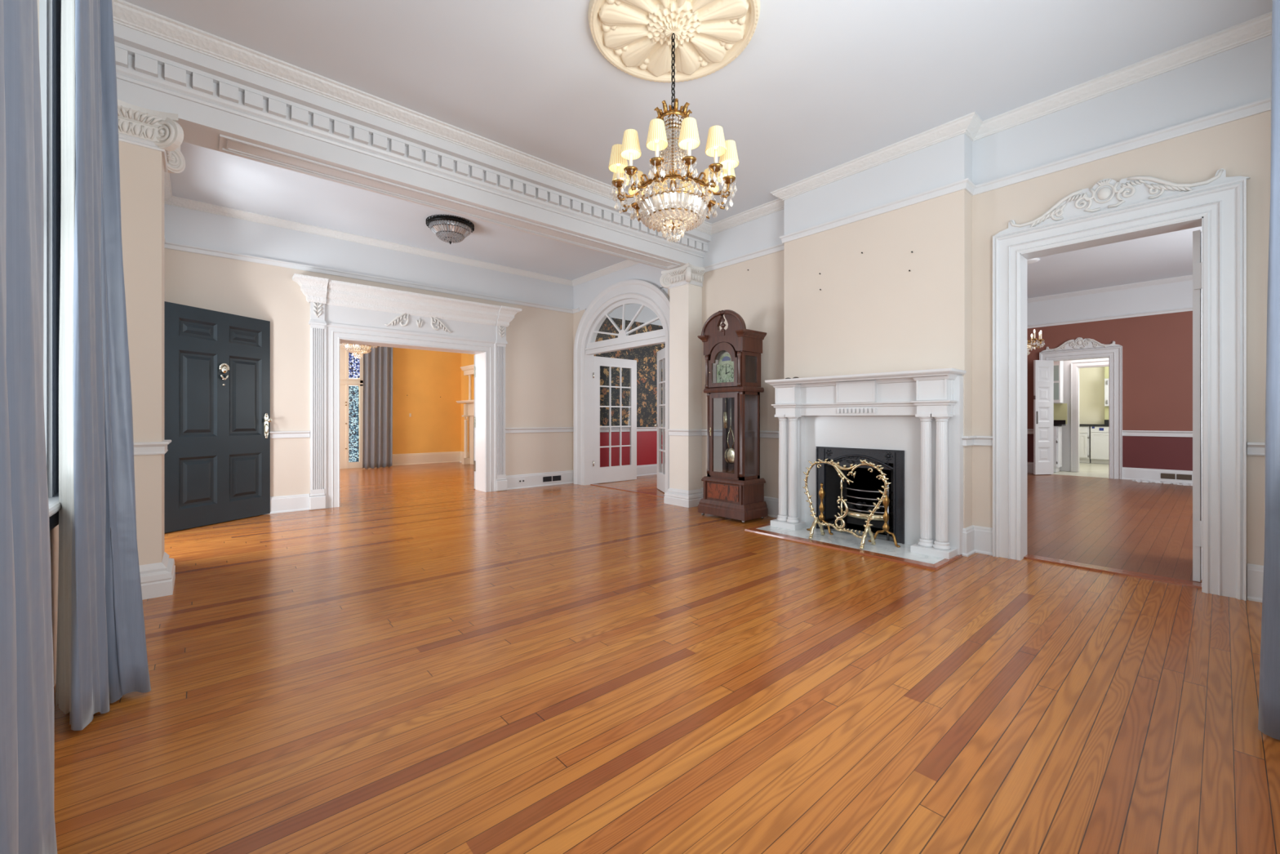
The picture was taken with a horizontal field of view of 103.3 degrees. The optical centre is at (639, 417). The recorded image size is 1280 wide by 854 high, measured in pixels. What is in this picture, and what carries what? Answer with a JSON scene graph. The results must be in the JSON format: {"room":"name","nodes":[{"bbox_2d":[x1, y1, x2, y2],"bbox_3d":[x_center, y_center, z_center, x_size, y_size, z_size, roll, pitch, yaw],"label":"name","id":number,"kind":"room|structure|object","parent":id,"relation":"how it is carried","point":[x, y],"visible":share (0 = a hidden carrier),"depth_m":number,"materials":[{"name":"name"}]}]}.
{"room":"historic interior","nodes":[
{"label":"historic interior","id":0,"kind":"room"},
{"bbox_2d":[37,0,58,686],"bbox_3d":[-1.646,-0.630,1.094,0.150,3.460,4.810,0,0,-41],"label":"wall","id":1,"kind":"structure","parent":0,"point":[54,533],"depth_m":2.07,"materials":[{"name":"beige paint"}]},
{"bbox_3d":[-1.516,-2.065,1.166,0.140,0.060,3.348,0,0,-41],"label":"curtain rod","id":2,"kind":"object","parent":1,"relation":"attached to","visible":0},
{"bbox_2d":[0,0,57,853],"bbox_3d":[-1.195,-0.479,0.903,0.099,3.142,0.933,0,0,-41],"label":"curtain","id":3,"kind":"object","parent":2,"relation":"hanging from","point":[27,723],"visible":1,"depth_m":1.13,"materials":[{"name":"grey fabric"}]},
{"bbox_2d":[55,0,151,730],"bbox_3d":[-2.127,-0.479,1.978,0.557,3.142,0.251,0,0,29],"label":"curtain","id":4,"kind":"object","parent":2,"relation":"hanging from","point":[101,652],"visible":1,"depth_m":1.82,"materials":[{"name":"grey fabric"}]},
{"bbox_2d":[339,343,363,468],"bbox_3d":[-6.689,-0.300,10.681,1.610,2.800,0.080,0,0,-41],"label":"window","id":5,"kind":"structure","parent":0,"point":[351,397],"depth_m":11.03,"materials":[{"name":"beige paint"}]},
{"bbox_2d":[164,204,573,497],"bbox_3d":[-3.108,-0.600,7.009,5.400,3.400,0.320,0,0,-41],"label":"wall","id":6,"kind":"structure","parent":0,"point":[539,349],"depth_m":6.05,"materials":[{"name":"beige paint"}]},
{"bbox_2d":[266,493,309,514],"bbox_3d":[-4.433,1.005,5.625,1.285,0.190,0.033,0,0,-41],"label":"baseboard","id":7,"kind":"structure","parent":6,"relation":"attached to","point":[283,504],"depth_m":5.91,"materials":[{"name":"white paint"}]},
{"bbox_2d":[269,431,310,438],"bbox_3d":[-4.430,0.199,5.626,1.290,0.078,0.036,0,0,-41],"label":"chair rail","id":8,"kind":"object","parent":6,"relation":"attached to","point":[277,434],"visible":0.34,"depth_m":5.91,"materials":[{"name":"white paint"}]},
{"bbox_2d":[164,234,579,313],"bbox_3d":[-2.203,-1.782,5.921,5.040,0.065,2.510,0,0,-41],"label":"rail","id":9,"kind":"object","parent":6,"relation":"attached to","point":[167,245],"visible":0.61,"depth_m":6.29,"materials":[{"name":"white paint"}]},
{"bbox_2d":[164,171,638,286],"bbox_3d":[-2.203,-2.244,5.921,5.040,0.072,2.510,0,0,-41],"label":"crown molding","id":10,"kind":"structure","parent":6,"relation":"attached to","point":[169,199],"depth_m":6.39,"materials":[{"name":"white"}]},
{"bbox_2d":[292,273,522,510],"bbox_3d":[-3.046,-0.273,6.930,2.861,2.745,0.562,0,0,-41],"label":"door frame","id":11,"kind":"structure","parent":6,"relation":"attached to","point":[341,312],"depth_m":6.63,"materials":[{"name":"white paint"}]},
{"bbox_2d":[474,355,475,488],"bbox_3d":[-2.626,0.065,8.115,0.050,2.050,0.779,0,0,-17],"label":"door","id":12,"kind":"structure","parent":6,"relation":"in","point":[474,355],"depth_m":7.77,"materials":[{"name":"white paint"}]},
{"bbox_2d":[518,478,524,483],"bbox_3d":[-1.837,0.985,7.867,0.115,0.066,0.008,0,0,-41],"label":"wall outlet","id":13,"kind":"object","parent":6,"relation":"attached to","point":[520,481],"visible":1,"depth_m":7.87,"materials":[{"name":"white paint"}]},
{"bbox_2d":[505,426,573,433],"bbox_3d":[-1.580,0.199,8.101,1.240,0.078,0.036,0,0,-41],"label":"chair rail","id":14,"kind":"object","parent":6,"relation":"attached to","point":[508,430],"visible":0.88,"depth_m":8.07,"materials":[{"name":"white paint"}]},
{"bbox_2d":[506,470,573,489],"bbox_3d":[-1.577,0.993,8.106,1.230,0.215,0.033,0,0,-41],"label":"baseboard","id":15,"kind":"structure","parent":6,"relation":"attached to","point":[531,480],"depth_m":8.05,"materials":[{"name":"white paint"}]},
{"bbox_2d":[542,475,560,481],"bbox_3d":[-1.427,0.991,8.224,0.333,0.082,0.007,0,0,-41],"label":"air vent","id":16,"kind":"object","parent":6,"relation":"attached to","point":[554,477],"visible":1,"depth_m":8.21,"materials":[{"name":"grey metal"}]},
{"bbox_2d":[542,475,551,481],"bbox_3d":[-1.493,0.991,8.167,0.158,0.082,0.007,0,0,-41],"label":"grille","id":17,"kind":"object","parent":16,"relation":"attached to","point":[544,478],"depth_m":8.16,"materials":[{"name":"grey metal"}]},
{"bbox_2d":[552,475,560,480],"bbox_3d":[-1.360,0.991,8.282,0.157,0.082,0.007,0,0,-41],"label":"grille","id":18,"kind":"object","parent":16,"relation":"attached to","point":[554,477],"depth_m":8.28,"materials":[{"name":"grey metal"}]},
{"bbox_2d":[169,142,626,279],"bbox_3d":[-2.301,-2.340,6.042,5.450,0.120,2.860,0,0,-41],"label":"ceiling","id":19,"kind":"structure","parent":0,"point":[211,176],"depth_m":5.59,"materials":[{"name":"paint"}]},
{"bbox_2d":[426,214,474,244],"bbox_3d":[-2.226,-2.162,5.948,0.548,0.254,0.548,0,0,-41],"label":"ceiling lamp","id":20,"kind":"object","parent":19,"relation":"attached to","point":[448,228],"visible":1,"depth_m":5.82,"materials":[{"name":"clear glass"}]},
{"bbox_2d":[358,347,461,453],"bbox_3d":[-6.491,-0.600,11.018,5.550,3.400,0.150,0,0,-41],"label":"wall","id":21,"kind":"structure","parent":0,"point":[420,377],"depth_m":12.11,"materials":[{"name":"orange paint"}]},
{"bbox_2d":[392,451,468,465],"bbox_3d":[-5.113,0.970,11.719,2.210,0.260,0.600,0,0,-41],"label":"baseboard","id":22,"kind":"structure","parent":21,"relation":"attached to","point":[447,456],"depth_m":12.11,"materials":[{"name":"beige paint"}]},
{"bbox_3d":[-6.407,-2.010,10.731,2.600,0.028,0.394,0,0,-41],"label":"curtain rod","id":23,"kind":"object","parent":21,"relation":"attached to","visible":0},
{"bbox_2d":[362,346,392,468],"bbox_3d":[-5.731,-0.449,11.078,0.100,3.102,0.655,0,0,38],"label":"curtain","id":24,"kind":"object","parent":23,"relation":"hanging from","point":[377,409],"visible":0.85,"depth_m":11.10,"materials":[{"name":"grey fabric"}]},
{"bbox_2d":[461,353,475,452],"bbox_3d":[-2.812,-0.600,10.869,0.150,3.400,5.200,0,0,-41],"label":"wall","id":25,"kind":"structure","parent":0,"point":[467,359],"depth_m":12.49,"materials":[{"name":"orange paint"}]},
{"bbox_2d":[573,262,669,470],"bbox_3d":[-0.274,-0.600,7.657,0.150,3.400,2.680,0,0,-41],"label":"wall","id":26,"kind":"structure","parent":0,"point":[584,293],"depth_m":7.91,"materials":[{"name":"beige paint"}]},
{"bbox_2d":[593,355,636,484],"bbox_3d":[-0.429,0.037,8.673,0.962,2.105,0.053,0,0,-43],"label":"door","id":27,"kind":"structure","parent":26,"relation":"in","point":[628,472],"depth_m":8.63,"materials":[{"name":"white paint"}]},
{"bbox_2d":[573,279,669,492],"bbox_3d":[-0.224,-0.455,7.561,0.220,3.110,2.430,0,0,-41],"label":"door frame","id":28,"kind":"structure","parent":26,"relation":"attached to","point":[622,293],"depth_m":7.86,"materials":[{"name":"white paint"}]},
{"bbox_2d":[653,347,665,492],"bbox_3d":[0.353,0.037,7.367,0.152,2.105,0.960,0,0,-8],"label":"door","id":29,"kind":"structure","parent":26,"relation":"in","point":[661,353],"depth_m":7.71,"materials":[{"name":"white paint"}]},
{"bbox_2d":[593,303,665,466],"bbox_3d":[0.211,-0.600,9.813,3.410,3.400,0.100,0,0,-41],"label":"wall","id":30,"kind":"structure","parent":0,"point":[646,357],"depth_m":9.40,"materials":[{"name":"black paper"}]},
{"bbox_2d":[600,426,665,432],"bbox_3d":[0.220,0.220,9.735,3.300,0.080,0.030,0,0,-41],"label":"chair rail","id":31,"kind":"object","parent":30,"relation":"attached to","point":[626,428],"visible":0.31,"depth_m":9.34,"materials":[{"name":"white paint"}]},
{"bbox_2d":[636,462,665,476],"bbox_3d":[0.221,1.000,9.734,3.300,0.200,0.033,0,0,-41],"label":"baseboard","id":32,"kind":"structure","parent":30,"relation":"attached to","point":[646,469],"depth_m":9.66,"materials":[{"name":"white paint"}]},
{"bbox_2d":[53,462,1279,853],"bbox_3d":[2.376,1.160,9.349,17.350,0.120,15.400,0,0,-41],"label":"floor","id":33,"kind":"structure","parent":0,"point":[426,661],"depth_m":2.03,"materials":[{"name":"brown wood"}]},
{"bbox_2d":[117,99,185,599],"bbox_3d":[-3.153,-0.392,3.216,0.391,2.984,0.538,0,0,-41],"label":"pillar","id":34,"kind":"structure","parent":33,"relation":"on","point":[149,140],"depth_m":3.10,"materials":[{"name":"beige paint"}]},
{"bbox_2d":[456,364,474,464],"bbox_3d":[-3.675,-0.050,11.511,0.310,2.300,1.840,0,0,-41],"label":"fireplace mantel","id":35,"kind":"object","parent":33,"relation":"on","point":[468,408],"visible":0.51,"depth_m":11.96,"materials":[{"name":"beige paint"}]},
{"bbox_2d":[456,400,474,403],"bbox_3d":[-3.675,-0.370,11.511,0.310,0.060,1.840,0,0,-41],"label":"shelf","id":36,"kind":"object","parent":35,"relation":"attached to","point":[464,401],"depth_m":11.76,"materials":[{"name":"beige paint"}]},
{"bbox_2d":[590,483,664,497],"bbox_3d":[-0.159,1.121,7.624,0.100,0.058,2.000,0,0,-41],"label":"threshold","id":37,"kind":"object","parent":33,"relation":"on","point":[594,484],"visible":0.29,"depth_m":7.62,"materials":[{"name":"brown wood"}]},
{"bbox_2d":[659,262,705,507],"bbox_3d":[0.554,-0.392,6.436,0.379,2.984,0.538,0,0,-41],"label":"pillar","id":38,"kind":"structure","parent":33,"relation":"on","point":[684,282],"depth_m":6.35,"materials":[{"name":"white paint"}]},
{"bbox_2d":[697,309,768,523],"bbox_3d":[1.013,-0.031,5.589,0.420,2.263,0.646,0,0,-41],"label":"grandfather clock","id":39,"kind":"object","parent":33,"relation":"on","point":[737,491],"visible":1,"depth_m":5.50,"materials":[{"name":"brown wood"}]},
{"bbox_2d":[703,337,764,393],"bbox_3d":[1.025,-0.580,5.599,0.389,0.610,0.552,0,0,-41],"label":"hood","id":40,"kind":"object","parent":39,"relation":"attached to","point":[739,365],"depth_m":5.49,"materials":[{"name":"brown wood"}]},
{"bbox_2d":[744,523,962,570],"bbox_3d":[1.876,1.092,4.550,0.800,0.016,1.700,0,0,-41],"label":"hearth","id":41,"kind":"object","parent":33,"relation":"on","point":[885,549],"visible":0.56,"depth_m":4.33,"materials":[{"name":"grey stone"}]},
{"bbox_2d":[806,482,834,534],"bbox_3d":[1.794,0.854,4.870,0.283,0.469,0.270,0,0,-41],"label":"andiron","id":42,"kind":"object","parent":41,"relation":"on","point":[821,492],"visible":0.8,"depth_m":4.80,"materials":[{"name":"gold metal"}]},
{"bbox_2d":[803,458,891,549],"bbox_3d":[1.777,0.719,4.404,0.254,0.735,0.798,0,0,-41],"label":"fire screen","id":43,"kind":"object","parent":41,"relation":"on","point":[816,520],"visible":1,"depth_m":4.38,"materials":[{"name":"gold metal"}]},
{"bbox_2d":[816,446,904,543],"bbox_3d":[2.085,0.685,4.739,0.246,0.804,0.820,0,0,-41],"label":"fireplace insert","id":44,"kind":"object","parent":41,"relation":"on","point":[892,461],"visible":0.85,"depth_m":4.79,"materials":[{"name":"black metal"}]},
{"bbox_2d":[823,454,893,470],"bbox_3d":[2.003,0.405,4.667,0.025,0.130,0.659,0,0,-41],"label":"hood","id":45,"kind":"object","parent":44,"relation":"attached to","point":[880,460],"depth_m":4.64,"materials":[{"name":"black metal"}]},
{"bbox_2d":[764,368,966,559],"bbox_3d":[1.925,0.357,4.557,0.340,1.462,1.671,0,0,-41],"label":"fireplace mantel","id":46,"kind":"object","parent":41,"relation":"on","point":[919,413],"visible":1,"depth_m":4.36,"materials":[{"name":"white paint"}]},
{"bbox_2d":[764,368,966,385],"bbox_3d":[1.925,-0.349,4.556,0.338,0.049,1.671,0,0,-41],"label":"shelf","id":47,"kind":"object","parent":46,"relation":"attached to","point":[943,373],"depth_m":4.31,"materials":[{"name":"white paint"}]},
{"bbox_2d":[840,478,893,540],"bbox_3d":[2.088,0.824,4.675,0.235,0.527,0.470,0,0,-41],"label":"grate","id":48,"kind":"object","parent":41,"relation":"on","point":[855,516],"visible":0.73,"depth_m":4.62,"materials":[{"name":"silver metal"}]},
{"bbox_2d":[867,491,900,547],"bbox_3d":[2.184,0.854,4.421,0.283,0.469,0.270,0,0,-41],"label":"andiron","id":49,"kind":"object","parent":41,"relation":"on","point":[886,501],"visible":0.84,"depth_m":4.35,"materials":[{"name":"gold metal"}]},
{"bbox_2d":[1053,360,1062,472],"bbox_3d":[8.338,-0.075,10.383,0.392,2.350,0.460,0,0,-41],"label":"cupboard","id":50,"kind":"object","parent":33,"relation":"on","point":[1058,366],"visible":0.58,"depth_m":10.18,"materials":[{"name":"white paint"}]},
{"bbox_2d":[1053,419,1066,426],"bbox_3d":[8.353,0.107,10.375,0.380,0.115,0.510,0,0,-41],"label":"countertop","id":51,"kind":"structure","parent":50,"relation":"on","point":[1056,423],"depth_m":10.32,"materials":[{"name":"black stone"}]},
{"bbox_2d":[1079,426,1090,462],"bbox_3d":[10.803,0.652,12.517,0.352,0.895,0.490,0,0,-41],"label":"base cabinet","id":52,"kind":"object","parent":33,"relation":"on","point":[1084,431],"visible":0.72,"depth_m":12.30,"materials":[{"name":"white paint"}]},
{"bbox_2d":[1090,426,1108,463],"bbox_3d":[11.176,0.652,12.092,0.346,0.895,0.600,0,0,-41],"label":"dishwasher","id":53,"kind":"object","parent":33,"relation":"on","point":[1099,434],"visible":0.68,"depth_m":12.09,"materials":[{"name":"white paint"}]},
{"bbox_2d":[1079,423,1108,426],"bbox_3d":[11.098,0.181,12.164,0.370,0.043,1.410,0,0,-41],"label":"countertop","id":54,"kind":"structure","parent":53,"relation":"on","point":[1080,424],"depth_m":12.18,"materials":[{"name":"black stone"}]},
{"bbox_2d":[1104,419,1108,424],"bbox_3d":[11.177,0.104,12.080,0.120,0.109,0.140,0,0,-41],"label":"toaster","id":55,"kind":"object","parent":54,"relation":"on","point":[1106,421],"visible":0.43,"depth_m":12.06,"materials":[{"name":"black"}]},
{"bbox_2d":[1023,554,1201,588],"bbox_3d":[3.350,1.119,3.646,0.120,0.062,1.010,0,0,-41],"label":"threshold","id":56,"kind":"object","parent":33,"relation":"on","point":[1118,571],"visible":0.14,"depth_m":3.59,"materials":[{"name":"brown wood"}]},
{"bbox_2d":[1132,479,1192,485],"bbox_3d":[8.827,1.087,8.496,0.350,0.024,0.813,0,0,-41],"label":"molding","id":57,"kind":"structure","parent":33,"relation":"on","point":[1142,480],"depth_m":8.48,"materials":[{"name":"white paint"}]},
{"bbox_2d":[123,0,1271,298],"bbox_3d":[3.673,-2.410,4.807,13.350,0.100,6.840,0,0,-41],"label":"ceiling","id":58,"kind":"structure","parent":0,"point":[817,86],"depth_m":3.43,"materials":[{"name":"paint"}]},
{"bbox_2d":[113,22,711,270],"bbox_3d":[-1.291,-2.121,4.734,5.460,0.498,0.480,0,0,-41],"label":"beam","id":59,"kind":"structure","parent":58,"relation":"attached to","point":[220,105],"depth_m":3.86,"materials":[{"name":"white paint"}]},
{"bbox_2d":[587,0,759,83],"bbox_3d":[0.198,-2.322,3.020,1.010,0.075,1.010,0,0,6],"label":"ceiling medallion","id":60,"kind":"object","parent":58,"relation":"attached to","point":[634,37],"visible":0.93,"depth_m":3.07,"materials":[{"name":"beige paint"}]},
{"bbox_2d":[608,32,738,242],"bbox_3d":[0.198,-1.671,3.020,0.753,1.241,0.753,0,0,4],"label":"chandelier","id":61,"kind":"object","parent":60,"relation":"hanging from","point":[666,211],"visible":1,"depth_m":2.90,"materials":[{"name":"gold metal"}]},
{"bbox_2d":[1026,257,1039,264],"bbox_3d":[5.818,-2.335,7.637,0.340,0.050,0.340,0,0,-41],"label":"ceiling medallion","id":62,"kind":"object","parent":58,"relation":"attached to","point":[1029,261],"visible":0.35,"depth_m":7.53,"materials":[{"name":"white paint"}]},
{"bbox_2d":[1026,329,1044,355],"bbox_3d":[5.719,-1.595,7.750,0.733,1.530,0.733,0,0,-26],"label":"chandelier","id":63,"kind":"object","parent":62,"relation":"hanging from","point":[1031,344],"visible":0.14,"depth_m":7.52,"materials":[{"name":"gold metal"}]},
{"bbox_2d":[784,133,972,528],"bbox_3d":[2.121,-0.630,4.733,0.190,3.460,1.655,0,0,-41],"label":"wall","id":64,"kind":"structure","parent":0,"point":[870,313],"depth_m":4.49,"materials":[{"name":"beige paint"}]},
{"bbox_2d":[111,0,1271,235],"bbox_3d":[0.386,-2.316,2.872,5.250,0.088,4.530,0,0,-41],"label":"crown molding","id":65,"kind":"structure","parent":64,"relation":"attached to","point":[126,14],"depth_m":3.70,"materials":[{"name":"white"}]},
{"bbox_2d":[702,35,1271,598],"bbox_3d":[2.303,-0.630,4.782,0.150,3.460,5.200,0,0,-41],"label":"wall","id":66,"kind":"structure","parent":0,"point":[1241,75],"depth_m":3.69,"materials":[{"name":"beige paint"}]},
{"bbox_2d":[701,487,778,518],"bbox_3d":[1.139,0.993,5.838,0.223,0.215,1.340,0,0,-41],"label":"baseboard","id":67,"kind":"structure","parent":66,"relation":"attached to","point":[772,503],"depth_m":5.60,"materials":[{"name":"white paint"}]},
{"bbox_2d":[701,429,778,438],"bbox_3d":[1.134,0.188,5.837,0.232,0.080,1.335,0,0,-41],"label":"chair rail","id":68,"kind":"object","parent":66,"relation":"attached to","point":[768,434],"visible":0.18,"depth_m":5.69,"materials":[{"name":"white paint"}]},
{"bbox_2d":[961,524,992,556],"bbox_3d":[2.699,0.993,4.043,0.223,0.215,0.185,0,0,-41],"label":"baseboard","id":69,"kind":"structure","parent":66,"relation":"attached to","point":[975,539],"depth_m":4.08,"materials":[{"name":"white paint"}]},
{"bbox_2d":[961,435,992,446],"bbox_3d":[2.696,0.188,4.039,0.232,0.080,0.182,0,0,-41],"label":"chair rail","id":70,"kind":"object","parent":66,"relation":"attached to","point":[966,440],"visible":0.97,"depth_m":4.07,"materials":[{"name":"white paint"}]},
{"bbox_2d":[992,168,1250,600],"bbox_3d":[3.342,-0.283,3.626,0.318,2.767,1.306,0,0,-41],"label":"door frame","id":71,"kind":"structure","parent":66,"relation":"attached to","point":[1137,206],"depth_m":3.28,"materials":[{"name":"white paint"}]},
{"bbox_2d":[1192,230,1201,582],"bbox_3d":[4.026,-0.077,3.612,0.915,2.325,0.048,0,0,-38],"label":"door","id":72,"kind":"structure","parent":66,"relation":"in","point":[1197,235],"depth_m":3.36,"materials":[{"name":"white paint"}]},
{"bbox_2d":[1247,563,1263,602],"bbox_3d":[3.757,0.993,2.969,0.033,0.215,0.255,0,0,-41],"label":"baseboard","id":73,"kind":"structure","parent":66,"relation":"attached to","point":[1255,572],"depth_m":3.04,"materials":[{"name":"white paint"}]},
{"bbox_2d":[1247,441,1265,455],"bbox_3d":[3.754,0.188,2.966,0.042,0.080,0.255,0,0,-41],"label":"chair rail","id":74,"kind":"object","parent":66,"relation":"attached to","point":[1253,448],"visible":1,"depth_m":3.03,"materials":[{"name":"white paint"}]},
{"bbox_2d":[1059,357,1108,471],"bbox_3d":[9.307,-0.375,9.886,0.120,2.950,2.520,0,0,-41],"label":"wall","id":75,"kind":"structure","parent":0,"point":[1066,430],"depth_m":10.39,"materials":[{"name":"white paint"}]},
{"bbox_2d":[1071,360,1108,471],"bbox_3d":[9.180,-0.010,9.911,0.040,2.220,1.145,0,0,-41],"label":"door frame","id":76,"kind":"structure","parent":75,"relation":"attached to","point":[1074,366],"depth_m":10.29,"materials":[{"name":"white paint"}]},
{"bbox_2d":[1079,366,1104,424],"bbox_3d":[11.469,-0.400,12.148,0.150,3.000,3.300,0,0,-41],"label":"wall","id":77,"kind":"structure","parent":0,"point":[1091,380],"depth_m":12.45,"materials":[{"name":"beige paint"}]},
{"bbox_2d":[1104,366,1108,419],"bbox_3d":[11.450,-0.821,11.979,0.080,1.959,0.670,0,0,-41],"label":"panel","id":78,"kind":"object","parent":77,"relation":"attached to","point":[1106,368],"visible":0.07,"depth_m":12.18,"materials":[{"name":"beige paint"}]},
{"bbox_2d":[1104,378,1108,406],"bbox_3d":[11.261,-0.600,11.974,0.203,0.660,0.410,0,0,-41],"label":"upper cabinet","id":79,"kind":"object","parent":78,"relation":"attached to","point":[1106,380],"visible":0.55,"depth_m":12.05,"materials":[{"name":"white paint"}]},
{"bbox_2d":[1026,280,1192,471],"bbox_3d":[9.062,-0.630,8.667,0.150,3.460,5.400,0,0,-41],"label":"wall","id":80,"kind":"structure","parent":0,"point":[1157,348],"depth_m":8.84,"materials":[{"name":"red paint"}]},
{"bbox_2d":[1033,360,1053,474],"bbox_3d":[7.748,-0.006,9.727,0.437,2.188,0.039,0,0,-13],"label":"door","id":81,"kind":"structure","parent":80,"relation":"in","point":[1042,369],"depth_m":9.71,"materials":[{"name":"white paint"}]},
{"bbox_2d":[1039,337,1122,479],"bbox_3d":[8.282,-0.201,9.536,0.228,2.602,1.177,0,0,-41],"label":"door frame","id":82,"kind":"structure","parent":80,"relation":"attached to","point":[1114,353],"depth_m":9.14,"materials":[{"name":"white paint"}]},
{"bbox_2d":[1122,466,1192,483],"bbox_3d":[9.652,0.993,7.848,0.033,0.215,3.190,0,0,-41],"label":"baseboard","id":83,"kind":"structure","parent":80,"relation":"attached to","point":[1129,473],"depth_m":8.77,"materials":[{"name":"white paint"}]},
{"bbox_2d":[1122,430,1192,437],"bbox_3d":[9.651,0.275,7.847,0.035,0.100,3.190,0,0,-41],"label":"chair rail","id":84,"kind":"object","parent":80,"relation":"attached to","point":[1125,433],"visible":0.52,"depth_m":8.71,"materials":[{"name":"white paint"}]},
{"bbox_2d":[1160,472,1191,479],"bbox_3d":[9.038,0.995,8.540,0.010,0.090,0.360,0,0,-41],"label":"air vent","id":85,"kind":"object","parent":80,"relation":"attached to","point":[1170,476],"visible":1,"depth_m":8.53,"materials":[{"name":"brown metal"}]},
{"bbox_2d":[1160,472,1175,479],"bbox_3d":[8.975,0.995,8.611,0.010,0.090,0.170,0,0,-41],"label":"grille","id":86,"kind":"object","parent":85,"relation":"attached to","point":[1170,476],"depth_m":8.60,"materials":[{"name":"brown metal"}]},
{"bbox_2d":[1176,474,1191,479],"bbox_3d":[9.098,0.995,8.470,0.010,0.090,0.175,0,0,-41],"label":"grille","id":87,"kind":"object","parent":85,"relation":"attached to","point":[1183,477],"depth_m":8.47,"materials":[{"name":"brown metal"}]},
{"bbox_3d":[-4.986,-2.340,9.246,5.600,0.120,5.500,0,0,-41],"label":"ceiling","id":88,"kind":"structure","parent":0,"visible":0},
{"bbox_2d":[339,342,382,358],"bbox_3d":[-4.720,-1.647,8.483,0.733,1.313,0.733,0,0,4],"label":"chandelier","id":89,"kind":"object","parent":88,"relation":"hanging from","point":[351,348],"visible":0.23,"depth_m":8.38,"materials":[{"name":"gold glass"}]},
{"bbox_3d":[4.442,-0.630,8.190,7.550,3.460,0.100,0,0,-41],"label":"wall","id":90,"kind":"structure","parent":0,"visible":0},
{"bbox_2d":[1026,462,1033,473],"bbox_3d":[4.747,0.993,7.802,7.500,0.215,0.885,0,0,-41],"label":"baseboard","id":91,"kind":"structure","parent":90,"relation":"attached to","point":[1029,464],"depth_m":10.04,"materials":[{"name":"white paint"}]},
{"bbox_2d":[1026,428,1033,434],"bbox_3d":[4.747,0.275,7.802,7.500,0.100,0.885,0,0,-41],"label":"chair rail","id":92,"kind":"object","parent":90,"relation":"attached to","point":[1029,431],"depth_m":10.04,"materials":[{"name":"white paint"}]},
{"bbox_2d":[1026,274,1192,302],"bbox_3d":[6.161,-2.320,6.173,7.500,0.080,5.200,0,0,-41],"label":"crown molding","id":93,"kind":"structure","parent":90,"relation":"attached to","point":[1188,277],"depth_m":9.11,"materials":[{"name":"white paint"}]},
{"bbox_2d":[1026,306,1192,328],"bbox_3d":[6.161,-1.802,6.173,7.500,0.055,5.200,0,0,-41],"label":"rail","id":94,"kind":"object","parent":90,"relation":"attached to","point":[1184,309],"visible":0.24,"depth_m":9.13,"materials":[{"name":"white paint"}]},
{"bbox_3d":[1.921,-0.630,1.106,5.550,3.460,0.150,0,0,-41],"label":"wall","id":95,"kind":"structure","parent":0,"visible":0},
{"bbox_3d":[2.139,-2.165,1.503,4.000,0.030,0.164,0,0,-41],"label":"curtain rod","id":96,"kind":"object","parent":95,"relation":"attached to","visible":0},
{"bbox_2d":[1257,0,1279,740],"bbox_3d":[2.439,-0.529,1.834,0.588,3.242,0.218,0,0,-36],"label":"curtain","id":97,"kind":"object","parent":96,"relation":"hanging from","point":[1268,722],"visible":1,"depth_m":1.75,"materials":[{"name":"grey fabric"}]},
{"bbox_3d":[9.271,-0.400,11.590,4.000,3.000,0.100,0,0,-41],"label":"wall","id":98,"kind":"structure","parent":0,"visible":0},
{"bbox_2d":[1053,403,1066,423],"bbox_3d":[8.511,-0.080,10.500,0.018,0.420,0.530,0,0,-41],"label":"backsplash","id":99,"kind":"structure","parent":98,"relation":"attached to","point":[1060,409],"depth_m":10.37,"materials":[{"name":"beige paint"}]},
{"bbox_3d":[-4.198,-0.600,4.261,0.150,3.400,2.660,0,0,-41],"label":"wall","id":100,"kind":"structure","parent":0,"visible":0},
{"bbox_2d":[164,301,272,533],"bbox_3d":[-4.350,-0.004,5.277,0.125,2.192,1.045,0,0,15],"label":"door","id":101,"kind":"structure","parent":100,"relation":"in","point":[217,420],"depth_m":5.23,"materials":[{"name":"wood"}]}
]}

